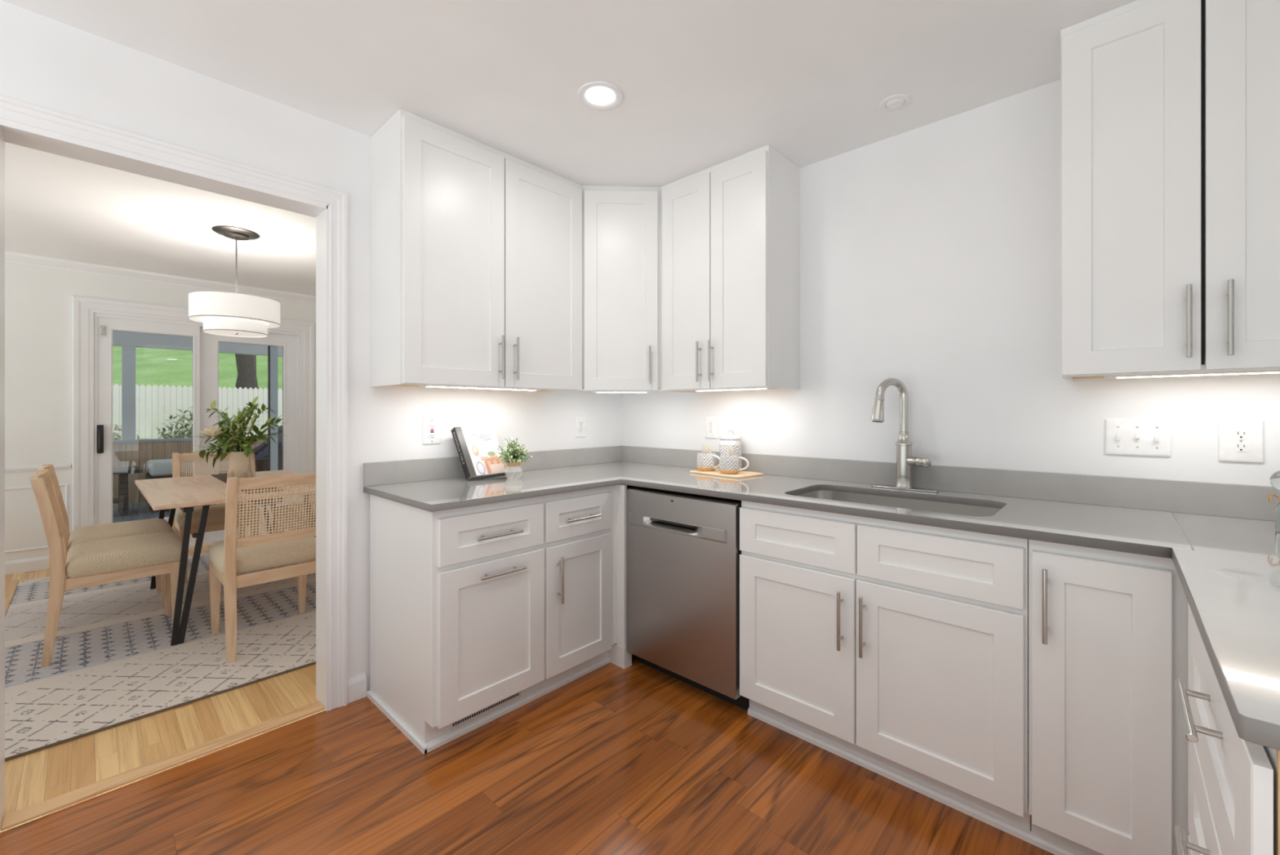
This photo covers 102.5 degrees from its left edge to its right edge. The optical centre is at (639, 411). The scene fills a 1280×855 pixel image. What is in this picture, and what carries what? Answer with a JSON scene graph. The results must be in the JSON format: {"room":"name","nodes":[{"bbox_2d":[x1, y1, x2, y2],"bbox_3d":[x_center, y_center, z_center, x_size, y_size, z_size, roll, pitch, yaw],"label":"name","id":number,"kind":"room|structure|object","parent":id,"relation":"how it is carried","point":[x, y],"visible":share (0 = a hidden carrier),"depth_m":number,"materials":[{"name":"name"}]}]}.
{"room":"kitchen","nodes":[
{"label":"kitchen","id":0,"kind":"room"},
{"bbox_2d":[4,142,315,296],"bbox_3d":[-2.818,-1.262,3.387,3.680,0.100,5.100,0,0,43],"label":"ceiling","id":1,"kind":"structure","parent":0,"point":[57,206],"depth_m":3.38,"materials":[{"name":"paint"}]},
{"bbox_2d":[188,226,280,337],"bbox_3d":[-2.726,-0.867,3.472,0.489,0.690,0.489,0,0,43],"label":"pendant light","id":2,"kind":"object","parent":1,"relation":"hanging from","point":[221,313],"visible":1,"depth_m":3.34,"materials":[{"name":"white fabric"}]},
{"bbox_2d":[204,329,266,337],"bbox_3d":[-2.726,-0.532,3.472,0.335,0.003,0.335,0,0,9],"label":"diffuser","id":3,"kind":"object","parent":2,"relation":"attached to","point":[238,333],"depth_m":3.47,"materials":[{"name":"white plastic"}]},
{"bbox_2d":[4,262,315,560],"bbox_3d":[-4.222,0.013,4.690,0.150,2.450,5.100,0,0,43],"label":"wall","id":4,"kind":"structure","parent":0,"point":[38,300],"depth_m":4.05,"materials":[{"name":"beige paint"}]},
{"bbox_2d":[4,555,49,574],"bbox_3d":[-4.162,1.188,4.633,0.015,0.100,5.100,0,0,43],"label":"baseboard","id":5,"kind":"structure","parent":4,"relation":"attached to","point":[18,566],"depth_m":3.99,"materials":[{"name":"white wood"}]},
{"bbox_2d":[4,483,68,553],"bbox_3d":[-4.231,0.828,4.561,0.012,0.500,3.940,0,0,43],"label":"trim","id":6,"kind":"structure","parent":4,"relation":"attached to","point":[66,485],"depth_m":4.01,"materials":[{"name":"white wood"}]},
{"bbox_2d":[4,251,315,304],"bbox_3d":[-4.145,-1.174,4.618,0.060,0.075,5.100,0,0,43],"label":"trim","id":7,"kind":"structure","parent":4,"relation":"attached to","point":[10,257],"depth_m":4.46,"materials":[{"name":"white wood"}]},
{"bbox_2d":[4,451,315,471],"bbox_3d":[-4.158,0.441,4.630,0.026,0.035,5.100,0,0,43],"label":"trim","id":8,"kind":"structure","parent":4,"relation":"attached to","point":[55,466],"depth_m":3.99,"materials":[{"name":"white wood"}]},
{"bbox_2d":[71,295,315,547],"bbox_3d":[-4.058,0.148,4.831,0.199,2.180,1.717,0,0,43],"label":"door","id":9,"kind":"structure","parent":4,"relation":"in","point":[145,377],"depth_m":4.57,"materials":[{"name":"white glass"}]},
{"bbox_2d":[0,543,325,832],"bbox_3d":[-2.800,1.268,3.370,3.730,0.060,5.100,0,0,43],"label":"floor","id":10,"kind":"structure","parent":0,"point":[41,775],"depth_m":1.95,"materials":[{"name":"brown wood"}]},
{"bbox_2d":[4,551,315,761],"bbox_3d":[-2.714,1.232,3.492,2.956,0.012,2.091,0,0,43],"label":"area rug","id":11,"kind":"object","parent":10,"relation":"on","point":[114,662],"visible":0.45,"depth_m":2.61,"materials":[{"name":"beige fabric"}]},
{"bbox_2d":[29,471,182,666],"bbox_3d":[-2.874,0.773,2.798,0.476,0.905,0.577,0,0,43],"label":"dining chair","id":12,"kind":"object","parent":11,"relation":"on","point":[116,559],"visible":1,"depth_m":2.65,"materials":[{"name":"brown wood"}]},
{"bbox_2d":[65,531,182,577],"bbox_3d":[-2.833,0.766,2.842,0.476,0.108,0.454,0,0,43],"label":"seat cushion","id":13,"kind":"object","parent":12,"relation":"on","point":[95,558],"depth_m":2.71,"materials":[{"name":"beige fabric"}]},
{"bbox_2d":[36,463,174,608],"bbox_3d":[-3.292,0.773,3.185,0.476,0.905,0.577,0,0,43],"label":"dining chair","id":14,"kind":"object","parent":11,"relation":"on","point":[105,531],"visible":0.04,"depth_m":3.15,"materials":[{"name":"wicker"}]},
{"bbox_2d":[67,518,174,548],"bbox_3d":[-3.250,0.766,3.230,0.476,0.108,0.454,0,0,43],"label":"seat cushion","id":15,"kind":"object","parent":14,"relation":"on","point":[105,531],"depth_m":3.15,"materials":[{"name":"beige fabric"}]},
{"bbox_2d":[172,449,259,582],"bbox_3d":[-3.309,0.773,4.006,0.577,0.905,0.476,0,0,43],"label":"dining chair","id":16,"kind":"object","parent":11,"relation":"on","point":[215,519],"visible":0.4,"depth_m":3.95,"materials":[{"name":"wicker"}]},
{"bbox_2d":[173,501,259,526],"bbox_3d":[-3.264,0.766,3.964,0.454,0.108,0.476,0,0,43],"label":"seat cushion","id":17,"kind":"object","parent":16,"relation":"on","point":[216,513],"depth_m":3.79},
{"bbox_2d":[134,469,315,645],"bbox_3d":[-2.704,0.853,3.445,1.459,0.750,0.904,0,0,43],"label":"dining table","id":18,"kind":"object","parent":11,"relation":"on","point":[184,493],"visible":0.65,"depth_m":2.82,"materials":[{"name":"brown wood"}]},
{"bbox_2d":[210,473,226,483],"bbox_3d":[-2.977,0.477,3.697,0.663,0.005,0.093,0,0,43],"label":"table runner","id":19,"kind":"object","parent":18,"relation":"on","point":[222,477],"depth_m":3.77,"materials":[{"name":"fabric"}]},
{"bbox_2d":[226,450,255,478],"bbox_3d":[-2.751,0.373,3.548,0.156,0.205,0.156,0,0,43],"label":"flower vase","id":20,"kind":"object","parent":19,"relation":"on","point":[241,466],"visible":0.68,"depth_m":3.49,"materials":[{"name":"beige ceramic"}]},
{"bbox_2d":[191,395,286,467],"bbox_3d":[-2.761,0.137,3.558,0.488,0.496,0.517,0,0,43],"label":"flower arrangement","id":21,"kind":"object","parent":20,"relation":"in","point":[233,433],"visible":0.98,"depth_m":3.52,"materials":[{"name":"green plant"}]},
{"bbox_2d":[241,487,282,493],"bbox_3d":[-2.287,0.477,3.111,0.213,0.005,0.170,0,0,43],"label":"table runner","id":22,"kind":"object","parent":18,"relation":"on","point":[268,487],"depth_m":3.12,"materials":[{"name":"fabric"}]},
{"bbox_2d":[207,472,315,662],"bbox_3d":[-2.035,0.773,2.835,0.577,0.905,0.476,0,0,43],"label":"dining chair","id":23,"kind":"object","parent":11,"relation":"on","point":[231,557],"visible":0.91,"depth_m":2.65,"materials":[{"name":"wood"}]},
{"bbox_2d":[207,536,315,575],"bbox_3d":[-2.079,0.766,2.876,0.454,0.108,0.476,0,0,43],"label":"seat cushion","id":24,"kind":"object","parent":23,"relation":"on","point":[250,558],"depth_m":2.72,"materials":[{"name":"beige fabric"}]},
{"bbox_2d":[274,501,315,581],"bbox_3d":[-2.486,0.773,4.054,0.476,0.905,0.577,0,0,43],"label":"dining chair","id":25,"kind":"object","parent":11,"relation":"on","point":[295,579],"visible":0.02,"depth_m":3.83,"materials":[{"name":"wicker"}]},
{"bbox_2d":[274,501,315,524],"bbox_3d":[-2.527,0.766,4.010,0.476,0.108,0.454,0,0,43],"label":"seat cushion","id":26,"kind":"object","parent":25,"relation":"on","point":[315,501],"depth_m":3.82,"materials":[{"name":"beige wicker"}]},
{"bbox_2d":[294,512,315,528],"bbox_3d":[-2.068,0.773,3.667,0.476,0.905,0.577,0,0,43],"label":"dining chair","id":27,"kind":"object","parent":11,"relation":"on","point":[313,513],"visible":0.02,"depth_m":3.53,"materials":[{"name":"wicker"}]},
{"bbox_2d":[0,701,324,830],"bbox_3d":[-1.624,1.233,1.852,0.070,0.011,0.849,0,0,43],"label":"trim","id":28,"kind":"structure","parent":10,"relation":"on","point":[28,813],"depth_m":1.77,"materials":[{"name":"brown wood"}]},
{"bbox_2d":[0,0,621,690],"bbox_3d":[-1.391,0.013,2.132,0.120,2.450,3.600,0,0,43],"label":"wall","id":29,"kind":"structure","parent":0,"point":[46,62],"depth_m":2.14,"materials":[{"name":"white paint"}]},
{"bbox_2d":[0,118,328,831],"bbox_3d":[-1.639,0.188,1.865,0.144,2.101,0.889,0,0,43],"label":"trim","id":30,"kind":"structure","parent":29,"relation":"attached to","point":[11,132],"depth_m":1.99,"materials":[{"name":"white wood"}]},
{"bbox_2d":[0,94,347,710],"bbox_3d":[-1.585,0.155,1.818,0.023,2.167,1.005,0,0,43],"label":"trim","id":31,"kind":"structure","parent":29,"relation":"attached to","point":[12,109],"depth_m":2.14,"materials":[{"name":"white wood"}]},
{"bbox_2d":[347,671,366,702],"bbox_3d":[-1.881,1.188,1.505,0.014,0.100,2.015,0,0,43],"label":"baseboard","id":32,"kind":"structure","parent":29,"relation":"attached to","point":[357,684],"depth_m":2.21,"materials":[{"name":"white wood"}]},
{"bbox_2d":[422,417,440,444],"bbox_3d":[-0.997,0.091,2.461,0.009,0.128,0.088,0,0,43],"label":"wall outlet","id":33,"kind":"object","parent":29,"relation":"attached to","point":[431,426],"visible":1,"depth_m":2.46,"materials":[{"name":"white plastic"}]},
{"bbox_2d":[428,423,435,437],"bbox_3d":[-0.996,0.091,2.460,0.004,0.067,0.034,0,0,43],"label":"receptacle","id":34,"kind":"object","parent":33,"relation":"attached to","point":[431,426],"depth_m":2.46,"materials":[{"name":"white plastic"}]},
{"bbox_2d":[370,108,582,392],"bbox_3d":[-0.728,-0.661,2.486,0.369,1.100,0.949,0,0,43],"label":"upper cabinet","id":35,"kind":"object","parent":29,"relation":"attached to","point":[476,246],"visible":1,"depth_m":2.26,"materials":[{"name":"white wood"}]},
{"bbox_2d":[419,385,541,391],"bbox_3d":[-0.726,-0.115,2.415,0.036,0.014,0.610,0,0,43],"label":"light","id":36,"kind":"object","parent":35,"relation":"attached to","point":[420,385],"visible":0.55,"depth_m":2.36,"materials":[{"name":"white plastic"}]},
{"bbox_2d":[363,445,621,486],"bbox_3d":[-0.658,0.273,2.819,0.019,0.102,1.593,0,0,43],"label":"backsplash","id":37,"kind":"structure","parent":29,"relation":"attached to","point":[383,473],"depth_m":2.51,"materials":[{"name":"grey stone"}]},
{"bbox_2d":[574,416,586,437],"bbox_3d":[-0.362,0.091,3.147,0.007,0.128,0.088,0,0,43],"label":"wall outlet","id":38,"kind":"object","parent":29,"relation":"attached to","point":[580,421],"visible":1,"depth_m":3.14,"materials":[{"name":"white plastic"}]},
{"bbox_2d":[0,653,1054,854],"bbox_3d":[0.266,1.268,0.595,4.400,0.060,3.600,0,0,43],"label":"floor","id":39,"kind":"structure","parent":0,"point":[638,758],"depth_m":1.65,"materials":[{"name":"laminate"}]},
{"bbox_2d":[366,493,544,754],"bbox_3d":[-0.782,0.796,2.196,0.657,0.884,0.493,0,0,43],"label":"base cabinet","id":40,"kind":"object","parent":39,"relation":"on","point":[457,595],"visible":0.98,"depth_m":1.99,"materials":[{"name":"white wood"}]},
{"bbox_2d":[450,690,520,730],"bbox_3d":[-0.612,1.194,2.064,0.004,0.032,0.312,0,0,43],"label":"vent grille","id":41,"kind":"object","parent":40,"relation":"attached to","point":[470,721],"depth_m":2.06,"materials":[{"name":"white metal"}]},
{"bbox_2d":[534,484,631,697],"bbox_3d":[-0.445,0.796,2.555,0.652,0.884,0.492,0,0,43],"label":"base cabinet","id":42,"kind":"object","parent":39,"relation":"on","point":[584,544],"visible":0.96,"depth_m":2.35,"materials":[{"name":"white wood"}]},
{"bbox_2d":[626,487,749,710],"bbox_3d":[0.370,0.804,2.495,0.624,0.868,0.611,0,0,43],"label":"dishwasher","id":43,"kind":"object","parent":39,"relation":"on","point":[683,552],"visible":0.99,"depth_m":2.25,"materials":[{"name":"silver metal"}]},
{"bbox_2d":[638,487,741,502],"bbox_3d":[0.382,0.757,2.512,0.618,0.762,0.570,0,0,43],"label":"control panel","id":44,"kind":"object","parent":43,"relation":"in","point":[641,488],"depth_m":2.31,"materials":[{"name":"silver metal"}]},
{"bbox_2d":[739,500,1084,854],"bbox_3d":[1.034,0.796,1.865,1.202,0.884,0.652,0,0,43],"label":"base cabinet","id":45,"kind":"object","parent":39,"relation":"on","point":[899,651],"visible":0.94,"depth_m":1.67,"materials":[{"name":"white wood"}]},
{"bbox_2d":[363,445,1279,750],"bbox_3d":[0.492,0.287,1.752,3.157,0.129,1.593,0,0,43],"label":"countertop","id":46,"kind":"structure","parent":45,"relation":"on","point":[1222,540],"depth_m":1.69,"materials":[{"name":"grey stone"}]},
{"bbox_2d":[450,426,506,479],"bbox_3d":[-0.788,0.195,2.534,0.157,0.246,0.223,0,0,37],"label":"cookbook","id":47,"kind":"object","parent":46,"relation":"on","point":[476,446],"visible":0.98,"depth_m":2.51,"materials":[{"name":"white paper"}]},
{"bbox_2d":[466,472,505,479],"bbox_3d":[-0.769,0.281,2.520,0.125,0.084,0.222,0,0,37],"label":"book stand","id":48,"kind":"object","parent":46,"relation":"on","point":[477,477],"visible":0.54,"depth_m":2.48,"materials":[{"name":"black metal"}]},
{"bbox_2d":[494,437,532,479],"bbox_3d":[-0.619,0.224,2.514,0.168,0.200,0.188,0,0,17],"label":"potted herb","id":49,"kind":"object","parent":46,"relation":"on","point":[513,470],"visible":1,"depth_m":2.48,"materials":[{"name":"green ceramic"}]},
{"bbox_2d":[504,460,522,479],"bbox_3d":[-0.618,0.283,2.514,0.083,0.082,0.083,0,0,43],"label":"pot","id":50,"kind":"object","parent":49,"relation":"attached to","point":[513,470],"depth_m":2.48,"materials":[{"name":"white ceramic"}]},
{"bbox_2d":[689,467,763,478],"bbox_3d":[0.448,0.319,2.688,0.216,0.011,0.333,0,0,-41],"label":"serving board","id":51,"kind":"object","parent":46,"relation":"on","point":[716,472],"visible":0.83,"depth_m":2.62,"materials":[{"name":"brown wood"}]},
{"bbox_2d":[696,452,719,471],"bbox_3d":[0.360,0.266,2.732,0.106,0.094,0.143,0,0,-12],"label":"mug","id":52,"kind":"object","parent":51,"relation":"on","point":[705,461],"visible":0.93,"depth_m":2.71,"materials":[{"name":"ceramic"}]},
{"bbox_2d":[701,444,706,453],"bbox_3d":[0.341,0.220,2.767,0.019,0.096,0.053,0,0,-37],"label":"bag","id":53,"kind":"object","parent":52,"relation":"in","point":[704,447],"visible":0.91,"depth_m":2.76,"materials":[{"name":"paper"}]},
{"bbox_2d":[719,428,742,468],"bbox_3d":[0.484,0.202,2.741,0.118,0.224,0.118,0,0,43],"label":"canister","id":54,"kind":"object","parent":51,"relation":"on","point":[735,440],"visible":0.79,"depth_m":2.70,"materials":[{"name":"ceramic"}]},
{"bbox_2d":[719,453,749,474],"bbox_3d":[0.473,0.266,2.605,0.152,0.094,0.106,0,0,43],"label":"mug","id":55,"kind":"object","parent":51,"relation":"on","point":[728,464],"visible":0.98,"depth_m":2.58,"materials":[{"name":"ceramic"}]},
{"bbox_2d":[726,444,733,455],"bbox_3d":[0.455,0.219,2.639,0.019,0.098,0.054,0,0,-30],"label":"bag","id":56,"kind":"object","parent":55,"relation":"in","point":[729,446],"visible":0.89,"depth_m":2.63,"materials":[{"name":"paper"}]},
{"bbox_2d":[728,447,733,455],"bbox_3d":[0.460,0.224,2.617,0.020,0.088,0.054,0,0,-5],"label":"bag","id":57,"kind":"object","parent":55,"relation":"in","point":[730,451],"visible":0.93,"depth_m":2.60,"materials":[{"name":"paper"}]},
{"bbox_2d":[797,489,1000,516],"bbox_3d":[0.942,0.454,1.948,0.724,0.206,0.419,0,0,43],"label":"sink","id":58,"kind":"object","parent":46,"relation":"in","point":[898,502],"visible":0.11,"depth_m":2.09,"materials":[{"name":"silver metal"}]},
{"bbox_2d":[870,377,938,492],"bbox_3d":[1.075,0.091,2.126,0.260,0.467,0.181,0,0,43],"label":"faucet","id":59,"kind":"object","parent":46,"relation":"on","point":[904,460],"visible":1,"depth_m":2.14,"materials":[{"name":"silver metal"}]},
{"bbox_2d":[1267,470,1279,531],"bbox_3d":[1.755,0.241,1.395,0.061,0.167,0.060,0,0,43],"label":"glass bottle","id":60,"kind":"object","parent":46,"relation":"on","point":[1274,479],"visible":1,"depth_m":1.40,"materials":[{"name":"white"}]},
{"bbox_2d":[1275,501,1279,531],"bbox_3d":[1.755,0.271,1.395,0.042,0.106,0.042,0,0,43],"label":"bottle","id":61,"kind":"object","parent":60,"relation":"on","point":[1277,508],"depth_m":1.40,"materials":[{"name":"clear glass"}]},
{"bbox_2d":[1028,539,1189,854],"bbox_3d":[1.402,0.796,1.524,0.347,0.884,0.652,0,0,43],"label":"base cabinet","id":62,"kind":"object","parent":39,"relation":"on","point":[1108,629],"visible":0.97,"depth_m":1.32,"materials":[{"name":"white wood"}]},
{"bbox_2d":[1173,604,1279,854],"bbox_3d":[1.190,0.796,0.695,0.660,0.884,0.916,0,0,43],"label":"base cabinet","id":63,"kind":"object","parent":39,"relation":"on","point":[1234,781],"visible":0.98,"depth_m":0.72,"materials":[{"name":"white wood"}]},
{"bbox_2d":[0,0,1136,186],"bbox_3d":[0.266,-1.262,0.595,4.400,0.100,3.600,0,0,43],"label":"ceiling","id":64,"kind":"structure","parent":0,"point":[704,84],"depth_m":1.79,"materials":[{"name":"paint"}]},
{"bbox_2d":[577,80,622,110],"bbox_3d":[-0.153,-1.208,1.972,0.176,0.008,0.176,0,0,43],"label":"recessed light","id":65,"kind":"object","parent":64,"relation":"in","point":[597,95],"visible":1,"depth_m":1.97,"materials":[{"name":"white"}]},
{"bbox_2d":[879,93,911,111],"bbox_3d":[0.999,-1.205,2.015,0.112,0.014,0.112,0,0,43],"label":"smoke detector","id":66,"kind":"object","parent":64,"relation":"attached to","point":[895,102],"visible":1,"depth_m":2.00,"materials":[{"name":"white plastic"}]},
{"bbox_2d":[621,79,1279,488],"bbox_3d":[1.303,0.013,2.169,4.020,2.450,0.120,0,0,43],"label":"wall","id":67,"kind":"structure","parent":0,"point":[930,254],"depth_m":2.11,"materials":[{"name":"white paint"}]},
{"bbox_2d":[573,185,666,393],"bbox_3d":[-0.108,-0.661,2.975,0.612,1.100,0.616,0,0,43],"label":"upper cabinet","id":68,"kind":"object","parent":67,"relation":"attached to","point":[621,225],"visible":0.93,"depth_m":2.74,"materials":[{"name":"white wood"}]},
{"bbox_2d":[591,391,651,392],"bbox_3d":[-0.103,-0.115,2.884,0.336,0.014,0.036,0,0,-2],"label":"light","id":69,"kind":"object","parent":68,"relation":"attached to","point":[591,391],"visible":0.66,"depth_m":2.87,"materials":[{"name":"white plastic"}]},
{"bbox_2d":[704,415,717,438],"bbox_3d":[0.403,0.087,2.916,0.088,0.128,0.007,0,0,43],"label":"wall outlet","id":70,"kind":"object","parent":67,"relation":"attached to","point":[710,421],"visible":1,"depth_m":2.91,"materials":[{"name":"white plastic"}]},
{"bbox_2d":[708,421,713,426],"bbox_3d":[0.402,0.068,2.915,0.035,0.027,0.003,0,0,43],"label":"receptacle","id":71,"kind":"object","parent":70,"relation":"attached to","point":[710,423],"depth_m":2.91,"materials":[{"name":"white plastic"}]},
{"bbox_2d":[661,144,799,392],"bbox_3d":[0.435,-0.661,2.639,0.640,1.100,0.369,0,0,43],"label":"upper cabinet","id":72,"kind":"object","parent":67,"relation":"attached to","point":[731,228],"visible":0.99,"depth_m":2.48,"materials":[{"name":"white wood"}]},
{"bbox_2d":[691,387,772,391],"bbox_3d":[0.446,-0.115,2.562,0.450,0.014,0.036,0,0,43],"label":"light","id":73,"kind":"object","parent":72,"relation":"attached to","point":[752,388],"visible":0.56,"depth_m":2.53,"materials":[{"name":"white plastic"}]},
{"bbox_2d":[621,445,1279,520],"bbox_3d":[1.035,0.273,2.322,3.138,0.102,0.019,0,0,43],"label":"backsplash","id":74,"kind":"structure","parent":67,"relation":"attached to","point":[1215,499],"depth_m":1.91,"materials":[{"name":"grey stone"}]},
{"bbox_2d":[1104,417,1171,457],"bbox_3d":[1.674,0.085,1.731,0.162,0.126,0.018,0,0,43],"label":"light switch","id":75,"kind":"object","parent":67,"relation":"attached to","point":[1122,436],"visible":1,"depth_m":1.73,"materials":[{"name":"white plastic"}]},
{"bbox_2d":[1060,0,1279,381],"bbox_3d":[1.646,-0.661,1.516,0.613,1.100,0.369,0,0,43],"label":"upper cabinet","id":76,"kind":"object","parent":67,"relation":"attached to","point":[1170,109],"visible":1,"depth_m":1.46,"materials":[{"name":"white wood"}]},
{"bbox_2d":[1104,369,1279,377],"bbox_3d":[1.693,-0.115,1.494,0.510,0.014,0.036,0,0,43],"label":"light","id":77,"kind":"object","parent":76,"relation":"attached to","point":[1258,371],"visible":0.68,"depth_m":1.52,"materials":[{"name":"white plastic"}]},
{"bbox_2d":[1217,419,1264,462],"bbox_3d":[1.845,0.089,1.579,0.092,0.132,0.007,0,0,43],"label":"wall outlet","id":78,"kind":"object","parent":67,"relation":"attached to","point":[1238,440],"visible":1,"depth_m":1.58,"materials":[{"name":"white plastic"}]},
{"bbox_2d":[1232,442,1249,451],"bbox_3d":[1.844,0.109,1.577,0.035,0.027,0.003,0,0,43],"label":"receptacle","id":79,"kind":"object","parent":78,"relation":"attached to","point":[1237,446],"depth_m":1.58,"materials":[{"name":"white plastic"}]},
{"bbox_2d":[1232,430,1249,439],"bbox_3d":[1.844,0.070,1.577,0.035,0.027,0.003,0,0,43],"label":"receptacle","id":80,"kind":"object","parent":78,"relation":"attached to","point":[1237,434],"depth_m":1.58,"materials":[{"name":"white plastic"}]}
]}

